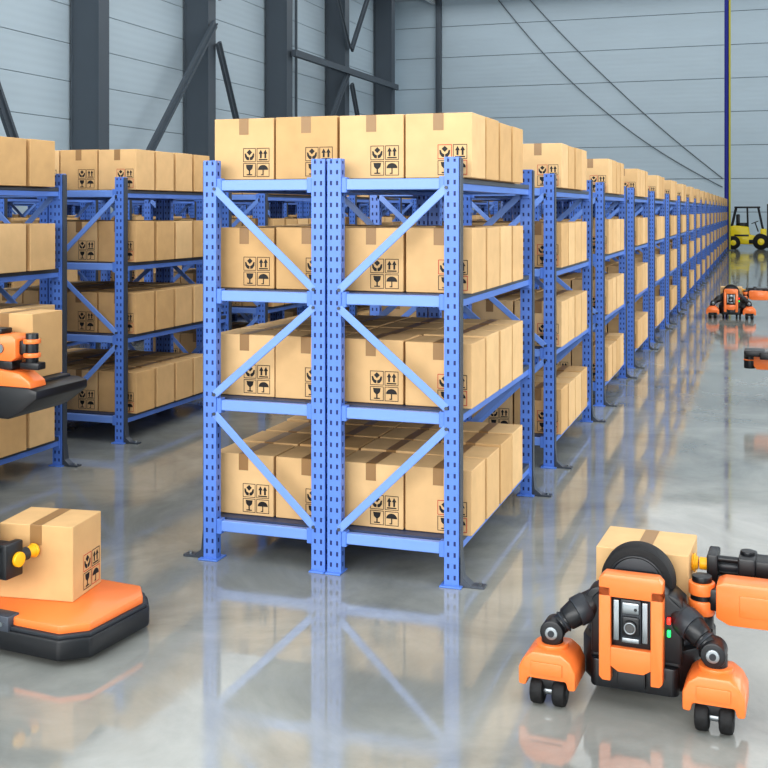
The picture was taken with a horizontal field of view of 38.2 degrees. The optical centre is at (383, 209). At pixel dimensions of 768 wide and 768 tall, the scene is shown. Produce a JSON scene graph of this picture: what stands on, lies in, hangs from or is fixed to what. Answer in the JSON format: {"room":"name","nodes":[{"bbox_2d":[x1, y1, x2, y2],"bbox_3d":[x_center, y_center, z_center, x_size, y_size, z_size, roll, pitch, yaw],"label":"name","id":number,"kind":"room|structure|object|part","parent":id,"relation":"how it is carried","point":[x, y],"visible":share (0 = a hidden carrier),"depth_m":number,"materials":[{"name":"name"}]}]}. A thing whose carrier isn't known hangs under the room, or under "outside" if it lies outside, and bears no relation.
{"room":"workspace","nodes":[
{"label":"workspace","id":0,"kind":"room"},
{"bbox_2d":[0,82,18,137],"bbox_3d":[-11.804,-5.612,28.132,0.200,14.189,11.773,0,0,19],"label":"brace","id":1,"kind":"object","parent":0,"point":[5,114],"visible":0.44,"depth_m":31.40,"materials":[{"name":"metal"}]},
{"bbox_2d":[146,0,239,150],"bbox_3d":[-6.930,-5.612,42.529,0.200,14.189,11.773,0,0,19],"label":"brace","id":2,"kind":"object","parent":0,"point":[159,132],"visible":0.52,"depth_m":41.94,"materials":[{"name":"metal"}]},
{"bbox_2d":[0,0,395,213],"bbox_3d":[-11.742,-5.500,33.007,0.290,15.000,77.000,0,0,19],"label":"wall","id":3,"kind":"structure","parent":0,"point":[146,37],"depth_m":41.47,"materials":[{"name":"grey metal"}]},
{"bbox_2d":[291,49,398,89],"bbox_3d":[-1.692,-7.200,58.005,0.240,0.300,15.200,0,0,19],"label":"steel beam","id":4,"kind":"structure","parent":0,"point":[296,53],"depth_m":56.26,"materials":[{"name":"grey metal"}]},
{"bbox_2d":[330,0,369,115],"bbox_3d":[-2.089,-5.612,56.832,0.200,14.189,11.773,0,0,19],"label":"brace","id":5,"kind":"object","parent":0,"point":[352,45],"depth_m":57.43,"materials":[{"name":"grey metal"}]},
{"bbox_2d":[0,245,767,767],"bbox_3d":[4.744,2.100,27.427,35.200,0.200,77.600,0,0,19],"label":"floor","id":6,"kind":"structure","parent":0,"point":[250,657],"depth_m":5.56,"materials":[{"name":"concrete"}]},
{"bbox_2d":[23,205,34,214],"bbox_3d":[-9.220,0.859,25.363,1.780,2.283,2.105,0,0,19],"label":"storage rack","id":7,"kind":"object","parent":6,"relation":"on","point":[30,206],"visible":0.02,"depth_m":26.05,"materials":[{"name":"blue metal"}]},
{"bbox_2d":[0,174,80,466],"bbox_3d":[-3.540,0.859,7.989,1.780,2.283,2.105,0,0,19],"label":"storage rack","id":8,"kind":"object","parent":6,"relation":"on","point":[57,194],"visible":0.64,"depth_m":8.67,"materials":[{"name":"blue metal"}]},
{"bbox_2d":[0,136,54,457],"bbox_3d":[-3.479,0.618,8.129,1.558,2.303,1.368,0,0,19],"label":"stacked cardboard boxes","id":9,"kind":"object","parent":8,"relation":"in","point":[24,247],"visible":0.7,"depth_m":8.24,"materials":[{"name":"brown cardboard"}]},
{"bbox_2d":[0,308,86,418],"bbox_3d":[-2.428,1.100,6.333,1.340,1.800,0.600,0,0,19],"label":"robot","id":10,"kind":"object","parent":6,"relation":"on","point":[32,379],"visible":1,"depth_m":6.07},
{"bbox_2d":[12,205,79,214],"bbox_3d":[-8.300,0.859,28.081,1.780,2.283,2.105,0,0,19],"label":"storage rack","id":11,"kind":"object","parent":6,"relation":"on","point":[77,207],"visible":0.02,"depth_m":27.66,"materials":[{"name":"blue metal"}]},
{"bbox_2d":[0,199,98,348],"bbox_3d":[-5.066,0.859,14.867,1.780,2.283,2.105,0,0,19],"label":"storage rack","id":12,"kind":"object","parent":6,"relation":"on","point":[6,205],"visible":0.12,"depth_m":15.54,"materials":[{"name":"blue metal"}]},
{"bbox_2d":[8,217,77,341],"bbox_3d":[-5.114,0.618,14.684,1.557,2.303,1.368,0,0,19],"label":"stacked cardboard boxes","id":13,"kind":"object","parent":12,"relation":"in","point":[72,275],"visible":0.08,"depth_m":14.25,"materials":[{"name":"brown cardboard"}]},
{"bbox_2d":[13,202,100,216],"bbox_3d":[-6.683,0.859,21.474,1.780,2.283,2.105,0,0,19],"label":"storage rack","id":14,"kind":"object","parent":6,"relation":"on","point":[36,205],"visible":0.06,"depth_m":21.19,"materials":[{"name":"blue metal"}]},
{"bbox_2d":[12,215,75,216],"bbox_3d":[-6.731,0.618,21.291,1.558,2.303,1.368,0,0,19],"label":"stacked cardboard boxes","id":15,"kind":"object","parent":14,"relation":"in","point":[12,215],"visible":0.05,"depth_m":20.61,"materials":[{"name":"brown"}]},
{"bbox_2d":[0,507,148,660],"bbox_3d":[-1.812,1.700,5.369,1.350,0.600,0.648,0,0,25],"label":"robot","id":16,"kind":"object","parent":6,"relation":"on","point":[56,604],"visible":1,"depth_m":5.18},
{"bbox_3d":[-1.895,1.620,5.190,0.560,0.440,0.227,0,0,25],"label":"arm","id":17,"kind":"part","parent":16,"relation":"part of","materials":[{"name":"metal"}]},
{"bbox_2d":[71,0,108,149],"bbox_3d":[-9.684,-5.500,36.639,1.200,15.000,0.840,0,0,19],"label":"steel column","id":18,"kind":"structure","parent":6,"relation":"on","point":[89,18],"depth_m":36.40,"materials":[{"name":"grey metal"}]},
{"bbox_2d":[0,177,231,444],"bbox_3d":[-2.620,0.859,10.708,1.780,2.283,2.105,0,0,19],"label":"storage rack","id":19,"kind":"object","parent":6,"relation":"on","point":[120,339],"visible":0.35,"depth_m":9.66,"materials":[{"name":"blue metal"}]},
{"bbox_2d":[0,149,208,413],"bbox_3d":[-2.669,0.618,10.525,1.557,2.303,1.368,0,0,19],"label":"stacked cardboard boxes","id":20,"kind":"object","parent":19,"relation":"in","point":[155,379],"visible":0.54,"depth_m":9.88,"materials":[{"name":"brown cardboard"}]},
{"bbox_2d":[73,204,173,214],"bbox_3d":[-5.763,0.859,24.192,1.780,2.283,2.105,0,0,19],"label":"storage rack","id":21,"kind":"object","parent":6,"relation":"on","point":[139,205],"visible":0.02,"depth_m":25.00,"materials":[{"name":"blue metal"}]},
{"bbox_2d":[67,200,195,345],"bbox_3d":[-4.146,0.859,17.585,1.780,2.283,2.105,0,0,19],"label":"storage rack","id":22,"kind":"object","parent":6,"relation":"on","point":[85,215],"visible":0.06,"depth_m":16.63,"materials":[{"name":"blue metal"}]},
{"bbox_2d":[67,216,181,281],"bbox_3d":[-4.194,0.618,17.402,1.558,2.303,1.368,0,0,19],"label":"stacked cardboard boxes","id":23,"kind":"object","parent":22,"relation":"in","point":[135,273],"visible":0.03,"depth_m":16.66,"materials":[{"name":"brown cardboard"}]},
{"bbox_2d":[132,206,187,213],"bbox_3d":[-6.460,0.859,33.518,1.780,2.283,2.105,0,0,19],"label":"storage rack","id":24,"kind":"object","parent":6,"relation":"on","point":[132,206],"visible":0.02,"depth_m":32.75,"materials":[{"name":"blue metal"}]},
{"bbox_2d":[134,205,189,214],"bbox_3d":[-4.843,0.859,26.911,1.780,2.283,2.105,0,0,19],"label":"storage rack","id":25,"kind":"object","parent":6,"relation":"on","point":[136,207],"visible":0.02,"depth_m":26.17,"materials":[{"name":"blue metal"}]},
{"bbox_2d":[184,0,215,162],"bbox_3d":[-7.248,-5.500,43.838,1.200,15.000,0.840,0,0,19],"label":"steel column","id":26,"kind":"structure","parent":6,"relation":"on","point":[200,94],"depth_m":43.58,"materials":[{"name":"grey metal"}]},
{"bbox_2d":[142,202,268,314],"bbox_3d":[-3.226,0.859,20.303,1.780,2.283,2.105,0,0,19],"label":"storage rack","id":27,"kind":"object","parent":6,"relation":"on","point":[179,207],"visible":0.02,"depth_m":19.36,"materials":[{"name":"blue metal"}]},
{"bbox_2d":[173,215,251,268],"bbox_3d":[-3.274,0.618,20.121,1.557,2.303,1.368,0,0,19],"label":"stacked cardboard boxes","id":28,"kind":"object","parent":27,"relation":"in","point":[187,216],"visible":0.02,"depth_m":20.10,"materials":[{"name":"brown cardboard"}]},
{"bbox_2d":[144,193,310,353],"bbox_3d":[-1.700,0.859,13.426,1.780,2.283,2.105,0,0,19],"label":"storage rack","id":29,"kind":"object","parent":6,"relation":"on","point":[261,309],"visible":0.13,"depth_m":12.49,"materials":[{"name":"blue metal"}]},
{"bbox_2d":[153,193,310,352],"bbox_3d":[-1.748,0.618,13.244,1.557,2.303,1.368,0,0,19],"label":"stacked cardboard boxes","id":30,"kind":"object","parent":29,"relation":"in","point":[187,339],"visible":0.08,"depth_m":12.71,"materials":[{"name":"brown cardboard"}]},
{"bbox_2d":[237,205,269,211],"bbox_3d":[-3.922,0.859,29.629,1.780,2.283,2.105,0,0,19],"label":"storage rack","id":31,"kind":"object","parent":6,"relation":"on","point":[244,207],"visible":0.02,"depth_m":28.44,"materials":[{"name":"blue metal"}]},
{"bbox_2d":[238,203,296,216],"bbox_3d":[-2.305,0.859,23.022,1.780,2.283,2.105,0,0,19],"label":"storage rack","id":32,"kind":"object","parent":6,"relation":"on","point":[289,208],"visible":0.06,"depth_m":22.19,"materials":[{"name":"blue metal"}]},
{"bbox_2d":[266,0,291,117],"bbox_3d":[-4.811,-5.500,51.037,1.200,15.000,0.840,0,0,19],"label":"steel column","id":33,"kind":"structure","parent":6,"relation":"on","point":[278,12],"depth_m":50.79,"materials":[{"name":"grey metal"}]},
{"bbox_2d":[292,0,292,116],"bbox_3d":[-4.479,-5.500,53.669,0.114,15.000,0.120,0,0,19],"label":"conduit","id":34,"kind":"object","parent":6,"relation":"on","point":[292,0],"visible":0.14,"depth_m":53.66,"materials":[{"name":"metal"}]},
{"bbox_2d":[295,0,296,116],"bbox_3d":[-4.287,-5.500,54.238,0.114,15.000,0.120,0,0,19],"label":"conduit","id":35,"kind":"object","parent":6,"relation":"on","point":[295,0],"visible":0.48,"depth_m":54.20,"materials":[{"name":"metal"}]},
{"bbox_2d":[252,195,401,322],"bbox_3d":[-0.780,0.859,16.145,1.780,2.283,2.105,0,0,19],"label":"storage rack","id":36,"kind":"object","parent":6,"relation":"on","point":[303,207],"visible":0.1,"depth_m":15.19,"materials":[{"name":"blue metal"}]},
{"bbox_2d":[268,195,391,321],"bbox_3d":[-0.828,0.618,15.962,1.557,2.303,1.368,0,0,19],"label":"stacked cardboard boxes","id":37,"kind":"object","parent":36,"relation":"in","point":[361,309],"visible":0.02,"depth_m":15.46,"materials":[{"name":"brown cardboard"}]},
{"bbox_2d":[326,0,348,115],"bbox_3d":[-2.406,-5.500,58.141,1.200,15.000,0.840,0,0,19],"label":"steel column","id":38,"kind":"structure","parent":6,"relation":"on","point":[336,51],"depth_m":57.92,"materials":[{"name":"grey metal"}]},
{"bbox_2d":[360,204,366,215],"bbox_3d":[-1.385,0.859,25.741,1.780,2.283,2.105,0,0,19],"label":"storage rack","id":39,"kind":"object","parent":6,"relation":"on","point":[363,205],"visible":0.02,"depth_m":26.43,"materials":[{"name":"blue metal"}]},
{"bbox_2d":[183,157,552,589],"bbox_3d":[0.008,0.859,7.089,1.780,2.283,2.105,0,0,19],"label":"storage rack","id":40,"kind":"object","parent":6,"relation":"on","point":[328,531],"visible":0.83,"depth_m":6.13,"materials":[{"name":"blue metal"}]},
{"bbox_2d":[215,112,522,535],"bbox_3d":[-0.040,0.618,6.906,1.558,2.303,1.368,0,0,19],"label":"stacked cardboard boxes","id":41,"kind":"object","parent":40,"relation":"in","point":[393,145],"visible":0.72,"depth_m":6.35,"materials":[{"name":"brown cardboard"}]},
{"bbox_2d":[345,198,415,221],"bbox_3d":[0.140,0.859,18.863,1.780,2.283,2.105,0,0,19],"label":"storage rack","id":42,"kind":"object","parent":6,"relation":"on","point":[410,204],"visible":0.04,"depth_m":17.74,"materials":[{"name":"blue metal"}]},
{"bbox_2d":[366,198,411,305],"bbox_3d":[0.092,0.618,18.680,1.557,2.303,1.368,0,0,19],"label":"stacked cardboard boxes","id":43,"kind":"object","parent":42,"relation":"in","point":[393,217],"visible":0.02,"depth_m":17.89,"materials":[{"name":"beige cardboard"}]},
{"bbox_2d":[375,0,394,211],"bbox_3d":[0.062,-5.500,65.434,1.200,15.000,0.840,0,0,19],"label":"steel column","id":44,"kind":"structure","parent":6,"relation":"on","point":[384,9],"depth_m":65.17,"materials":[{"name":"grey metal"}]},
{"bbox_2d":[385,201,488,216],"bbox_3d":[1.060,0.859,21.582,1.780,2.283,2.105,0,0,19],"label":"storage rack","id":45,"kind":"object","parent":6,"relation":"on","point":[485,204],"visible":0.03,"depth_m":22.25,"materials":[{"name":"blue metal"}]},
{"bbox_2d":[390,200,483,218],"bbox_3d":[1.012,0.618,21.399,1.558,2.303,1.368,0,0,19],"label":"stacked cardboard boxes","id":46,"kind":"object","parent":45,"relation":"in","point":[473,216],"visible":0.02,"depth_m":21.20,"materials":[{"name":"beige"}]},
{"bbox_2d":[436,0,441,112],"bbox_3d":[3.368,-5.500,68.275,0.500,15.000,0.360,0,0,19],"label":"steel column","id":47,"kind":"structure","parent":6,"relation":"on","point":[438,2],"depth_m":68.12,"materials":[{"name":"grey metal"}]},
{"bbox_2d":[369,173,605,468],"bbox_3d":[0.928,0.859,9.808,1.780,2.283,2.105,0,0,19],"label":"storage rack","id":48,"kind":"object","parent":6,"relation":"on","point":[548,352],"visible":0.23,"depth_m":8.75,"materials":[{"name":"blue metal"}]},
{"bbox_2d":[382,143,586,434],"bbox_3d":[0.880,0.618,9.625,1.557,2.303,1.368,0,0,19],"label":"stacked cardboard boxes","id":49,"kind":"object","parent":48,"relation":"in","point":[569,164],"visible":0.21,"depth_m":8.94,"materials":[{"name":"beige cardboard"}]},
{"bbox_2d":[480,201,499,213],"bbox_3d":[1.981,0.859,24.300,1.780,2.283,2.105,0,0,19],"label":"storage rack","id":50,"kind":"object","parent":6,"relation":"on","point":[495,204],"visible":0.04,"depth_m":23.11,"materials":[{"name":"blue metal"}]},
{"bbox_2d":[472,203,541,216],"bbox_3d":[2.901,0.859,27.019,1.780,2.283,2.105,0,0,19],"label":"storage rack","id":51,"kind":"object","parent":6,"relation":"on","point":[540,204],"visible":0.02,"depth_m":27.55,"materials":[{"name":"blue metal"}]},
{"bbox_2d":[472,182,637,406],"bbox_3d":[1.849,0.859,12.526,1.780,2.283,2.105,0,0,19],"label":"storage rack","id":52,"kind":"object","parent":6,"relation":"on","point":[600,318],"visible":0.27,"depth_m":11.35,"materials":[{"name":"blue metal"}]},
{"bbox_2d":[472,159,623,380],"bbox_3d":[1.800,0.618,12.343,1.558,2.303,1.368,0,0,19],"label":"stacked cardboard boxes","id":53,"kind":"object","parent":52,"relation":"in","point":[610,172],"visible":0.16,"depth_m":11.63,"materials":[{"name":"beige cardboard"}]},
{"bbox_2d":[539,188,658,368],"bbox_3d":[2.769,0.859,15.245,1.780,2.283,2.105,0,0,19],"label":"storage rack","id":54,"kind":"object","parent":6,"relation":"on","point":[632,297],"visible":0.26,"depth_m":14.06,"materials":[{"name":"blue metal"}]},
{"bbox_2d":[542,169,647,348],"bbox_3d":[2.720,0.618,15.062,1.557,2.303,1.368,0,0,19],"label":"stacked cardboard boxes","id":55,"kind":"object","parent":54,"relation":"in","point":[637,179],"visible":0.09,"depth_m":14.41,"materials":[{"name":"beige cardboard"}]},
{"bbox_2d":[562,191,672,342],"bbox_3d":[3.689,0.859,17.963,1.780,2.283,2.105,0,0,19],"label":"storage rack","id":56,"kind":"object","parent":6,"relation":"on","point":[660,202],"visible":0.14,"depth_m":16.77,"materials":[{"name":"blue metal"}]},
{"bbox_2d":[581,175,664,325],"bbox_3d":[3.641,0.618,17.780,1.558,2.303,1.368,0,0,19],"label":"stacked cardboard boxes","id":57,"kind":"object","parent":56,"relation":"in","point":[656,183],"visible":0.09,"depth_m":17.11,"materials":[{"name":"beige cardboard"}]},
{"bbox_2d":[519,526,767,734],"bbox_3d":[1.230,1.688,4.594,1.201,0.623,0.713,0,0,22],"label":"robot","id":58,"kind":"object","parent":6,"relation":"on","point":[649,612],"visible":1,"depth_m":4.42,"materials":[{"name":"orange plastic"}]},
{"bbox_3d":[0.995,1.675,4.409,0.274,0.450,0.090,0,0,22],"label":"panel","id":59,"kind":"part","parent":58,"relation":"part of","materials":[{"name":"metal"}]},
{"bbox_3d":[1.543,1.577,4.530,0.573,0.305,0.349,0,0,22],"label":"arm","id":60,"kind":"part","parent":58,"relation":"part of"},
{"bbox_2d":[610,194,683,323],"bbox_3d":[4.609,0.859,20.681,1.780,2.283,2.105,0,0,19],"label":"storage rack","id":61,"kind":"object","parent":6,"relation":"on","point":[674,204],"visible":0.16,"depth_m":19.50,"materials":[{"name":"blue metal"}]},
{"bbox_2d":[635,180,676,309],"bbox_3d":[4.561,0.618,20.499,1.557,2.303,1.368,0,0,19],"label":"stacked cardboard boxes","id":62,"kind":"object","parent":61,"relation":"in","point":[670,185],"visible":0.13,"depth_m":19.86,"materials":[{"name":"beige cardboard"}]},
{"bbox_2d":[610,196,691,309],"bbox_3d":[5.529,0.859,23.400,1.780,2.283,2.105,0,0,19],"label":"storage rack","id":63,"kind":"object","parent":6,"relation":"on","point":[683,205],"visible":0.2,"depth_m":22.24,"materials":[{"name":"blue metal"}]},
{"bbox_2d":[655,184,685,297],"bbox_3d":[5.481,0.618,23.217,1.557,2.303,1.368,0,0,19],"label":"stacked cardboard boxes","id":64,"kind":"object","parent":63,"relation":"in","point":[681,188],"visible":0.12,"depth_m":22.66,"materials":[{"name":"beige cardboard"}]},
{"bbox_2d":[655,197,699,298],"bbox_3d":[6.449,0.859,26.119,1.780,2.283,2.105,0,0,19],"label":"storage rack","id":65,"kind":"object","parent":6,"relation":"on","point":[691,205],"visible":0.16,"depth_m":24.96,"materials":[{"name":"blue metal"}]},
{"bbox_2d":[658,187,693,287],"bbox_3d":[6.401,0.618,25.936,1.557,2.303,1.368,0,0,19],"label":"stacked cardboard boxes","id":66,"kind":"object","parent":65,"relation":"in","point":[689,190],"visible":0.09,"depth_m":25.33,"materials":[{"name":"beige cardboard"}]},
{"bbox_2d":[671,199,701,289],"bbox_3d":[7.370,0.859,28.837,1.780,2.283,2.105,0,0,19],"label":"storage rack","id":67,"kind":"object","parent":6,"relation":"on","point":[697,205],"visible":0.15,"depth_m":27.64,"materials":[{"name":"blue metal"}]},
{"bbox_2d":[670,189,699,280],"bbox_3d":[7.321,0.618,28.654,1.557,2.303,1.368,0,0,19],"label":"stacked cardboard boxes","id":68,"kind":"object","parent":67,"relation":"in","point":[696,191],"visible":0.07,"depth_m":27.84,"materials":[{"name":"beige cardboard"}]},
{"bbox_2d":[670,200,709,282],"bbox_3d":[8.290,0.859,31.555,1.780,2.283,2.105,0,0,19],"label":"storage rack","id":69,"kind":"object","parent":6,"relation":"on","point":[702,206],"visible":0.16,"depth_m":30.36,"materials":[{"name":"blue metal"}]},
{"bbox_2d":[681,191,704,273],"bbox_3d":[8.241,0.618,31.373,1.557,2.303,1.368,0,0,19],"label":"stacked cardboard boxes","id":70,"kind":"object","parent":69,"relation":"in","point":[702,193],"visible":0.1,"depth_m":30.75,"materials":[{"name":"beige cardboard"}]},
{"bbox_2d":[681,201,713,276],"bbox_3d":[9.210,0.859,34.274,1.780,2.283,2.105,0,0,19],"label":"storage rack","id":71,"kind":"object","parent":6,"relation":"on","point":[707,271],"visible":0.13,"depth_m":33.07,"materials":[{"name":"blue metal"}]},
{"bbox_2d":[696,192,709,268],"bbox_3d":[9.162,0.618,34.091,1.557,2.303,1.368,0,0,19],"label":"stacked cardboard boxes","id":72,"kind":"object","parent":71,"relation":"in","point":[707,195],"visible":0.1,"depth_m":33.76,"materials":[{"name":"beige cardboard"}]},
{"bbox_2d":[689,201,715,271],"bbox_3d":[10.130,0.859,36.992,1.780,2.283,2.105,0,0,19],"label":"storage rack","id":73,"kind":"object","parent":6,"relation":"on","point":[710,205],"visible":0.11,"depth_m":35.79,"materials":[{"name":"blue metal"}]},
{"bbox_2d":[696,194,712,264],"bbox_3d":[10.082,0.618,36.810,1.557,2.303,1.368,0,0,19],"label":"stacked cardboard boxes","id":74,"kind":"object","parent":73,"relation":"in","point":[711,195],"visible":0.02,"depth_m":35.94,"materials":[{"name":"beige cardboard"}]},
{"bbox_2d":[696,202,717,267],"bbox_3d":[11.050,0.859,39.711,1.780,2.283,2.105,0,0,19],"label":"storage rack","id":75,"kind":"object","parent":6,"relation":"on","point":[714,206],"visible":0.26,"depth_m":38.51,"materials":[{"name":"blue metal"}]},
{"bbox_2d":[713,195,715,260],"bbox_3d":[11.002,0.618,39.528,1.557,2.303,1.368,0,0,19],"label":"stacked cardboard boxes","id":76,"kind":"object","parent":75,"relation":"in","point":[714,196],"visible":0.06,"depth_m":38.65,"materials":[{"name":"beige cardboard"}]},
{"bbox_2d":[716,202,721,263],"bbox_3d":[11.970,0.859,42.429,1.780,2.283,2.105,0,0,19],"label":"storage rack","id":77,"kind":"object","parent":6,"relation":"on","point":[717,206],"visible":0.2,"depth_m":41.22,"materials":[{"name":"blue metal"}]},
{"bbox_2d":[716,196,718,256],"bbox_3d":[11.922,0.618,42.247,1.557,2.303,1.368,0,0,19],"label":"stacked cardboard boxes","id":78,"kind":"object","parent":77,"relation":"in","point":[717,197],"visible":0.09,"depth_m":41.37,"materials":[{"name":"beige cardboard"}]},
{"bbox_2d":[719,203,722,260],"bbox_3d":[12.890,0.859,45.148,1.780,2.283,2.105,0,0,19],"label":"storage rack","id":79,"kind":"object","parent":6,"relation":"on","point":[720,256],"visible":0.13,"depth_m":43.94,"materials":[{"name":"blue metal"}]},
{"bbox_2d":[719,197,721,253],"bbox_3d":[12.842,0.618,44.965,1.557,2.303,1.368,0,0,19],"label":"stacked cardboard boxes","id":80,"kind":"object","parent":79,"relation":"in","point":[720,198],"visible":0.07,"depth_m":44.13,"materials":[{"name":"beige cardboard"}]},
{"bbox_2d":[721,206,726,257],"bbox_3d":[13.811,0.859,47.867,1.780,2.283,2.105,0,0,19],"label":"storage rack","id":81,"kind":"object","parent":6,"relation":"on","point":[722,207],"visible":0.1,"depth_m":48.53,"materials":[{"name":"blue metal"}]},
{"bbox_2d":[722,197,723,251],"bbox_3d":[13.762,0.618,47.684,1.557,2.303,1.368,0,0,19],"label":"stacked cardboard boxes","id":82,"kind":"object","parent":81,"relation":"in","point":[722,197],"visible":0.05,"depth_m":46.80,"materials":[{"name":"beige cardboard"}]},
{"bbox_2d":[725,206,728,252],"bbox_3d":[15.651,0.859,53.303,1.780,2.283,2.105,0,0,19],"label":"storage rack","id":83,"kind":"object","parent":6,"relation":"on","point":[725,206],"visible":0.11,"depth_m":52.10,"materials":[{"name":"blue metal"}]},
{"bbox_2d":[726,199,726,247],"bbox_3d":[15.603,0.618,53.121,1.557,2.303,1.368,0,0,19],"label":"stacked cardboard boxes","id":84,"kind":"object","parent":83,"relation":"in","point":[726,199],"visible":0.07,"depth_m":52.24,"materials":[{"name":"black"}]},
{"bbox_2d":[724,0,733,250],"bbox_3d":[17.070,-5.500,55.032,0.570,15.000,0.400,0,0,19],"label":"marker pole","id":85,"kind":"object","parent":6,"relation":"on","point":[727,3],"visible":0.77,"depth_m":54.97,"materials":[{"name":"metal"}]},
{"bbox_2d":[706,284,767,319],"bbox_3d":[6.607,1.688,20.572,1.201,0.623,0.713,0,0,19],"label":"robot","id":86,"kind":"object","parent":6,"relation":"on","point":[731,299],"visible":1,"depth_m":20.38,"materials":[{"name":"orange plastic"}]},
{"bbox_3d":[6.381,1.675,20.375,0.274,0.450,0.090,0,0,19],"label":"panel","id":87,"kind":"part","parent":86,"relation":"part of","materials":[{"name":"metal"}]},
{"bbox_3d":[6.922,1.577,20.525,0.573,0.305,0.349,0,0,19],"label":"arm","id":88,"kind":"part","parent":86,"relation":"part of"},
{"bbox_2d":[731,204,767,249],"bbox_3d":[19.066,0.850,56.468,3.350,2.300,1.250,0,0,19],"label":"forklift","id":89,"kind":"object","parent":6,"relation":"on","point":[740,232],"visible":0.91,"depth_m":56.18,"materials":[{"name":"yellow metal"}]},
{"bbox_2d":[743,348,767,369],"bbox_3d":[4.309,1.688,11.364,1.201,0.623,0.712,0,0,19],"label":"robot","id":90,"kind":"object","parent":6,"relation":"on","point":[757,358],"visible":1,"depth_m":11.49,"materials":[{"name":"orange plastic"}]},
{"bbox_3d":[14.731,0.859,50.585,1.780,2.283,2.105,0,0,19],"label":"storage rack","id":91,"kind":"object","parent":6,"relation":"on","visible":0},
{"bbox_2d":[724,198,725,249],"bbox_3d":[14.682,0.618,50.402,1.557,2.303,1.368,0,0,19],"label":"stacked cardboard boxes","id":92,"kind":"object","parent":91,"relation":"in","point":[724,198],"visible":0.06,"depth_m":49.86,"materials":[{"name":"beige cardboard"}]},
{"bbox_2d":[395,0,419,1],"bbox_3d":[4.744,-13.100,27.427,35.200,0.200,77.600,0,0,19],"label":"ceiling","id":93,"kind":"structure","parent":0,"point":[395,0],"depth_m":68.88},
{"bbox_2d":[425,0,435,4],"bbox_3d":[5.028,-12.810,27.331,30.200,0.340,76.600,0,0,19],"label":"bars","id":94,"kind":"object","parent":93,"relation":"attached to","point":[433,2],"visible":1,"depth_m":67.90,"materials":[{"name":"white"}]},
{"bbox_2d":[498,0,721,186],"bbox_3d":[12.972,-7.146,65.161,13.235,11.741,0.064,0,0,19],"label":"hanging cable","id":95,"kind":"object","parent":93,"relation":"hanging from","point":[498,0],"visible":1,"depth_m":65.31,"materials":[{"name":"grey plastic"}]},
{"bbox_2d":[530,0,721,177],"bbox_3d":[13.827,-7.398,64.871,11.439,11.239,0.064,0,0,19],"label":"hanging cable","id":96,"kind":"object","parent":93,"relation":"hanging from","point":[530,0],"visible":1,"depth_m":64.82,"materials":[{"name":"grey plastic"}]},
{"bbox_2d":[396,0,767,244],"bbox_3d":[17.121,-5.500,63.994,34.600,15.000,0.290,0,0,19],"label":"wall","id":97,"kind":"structure","parent":0,"point":[666,57],"depth_m":65.10,"materials":[{"name":"grey metal"}]}
]}

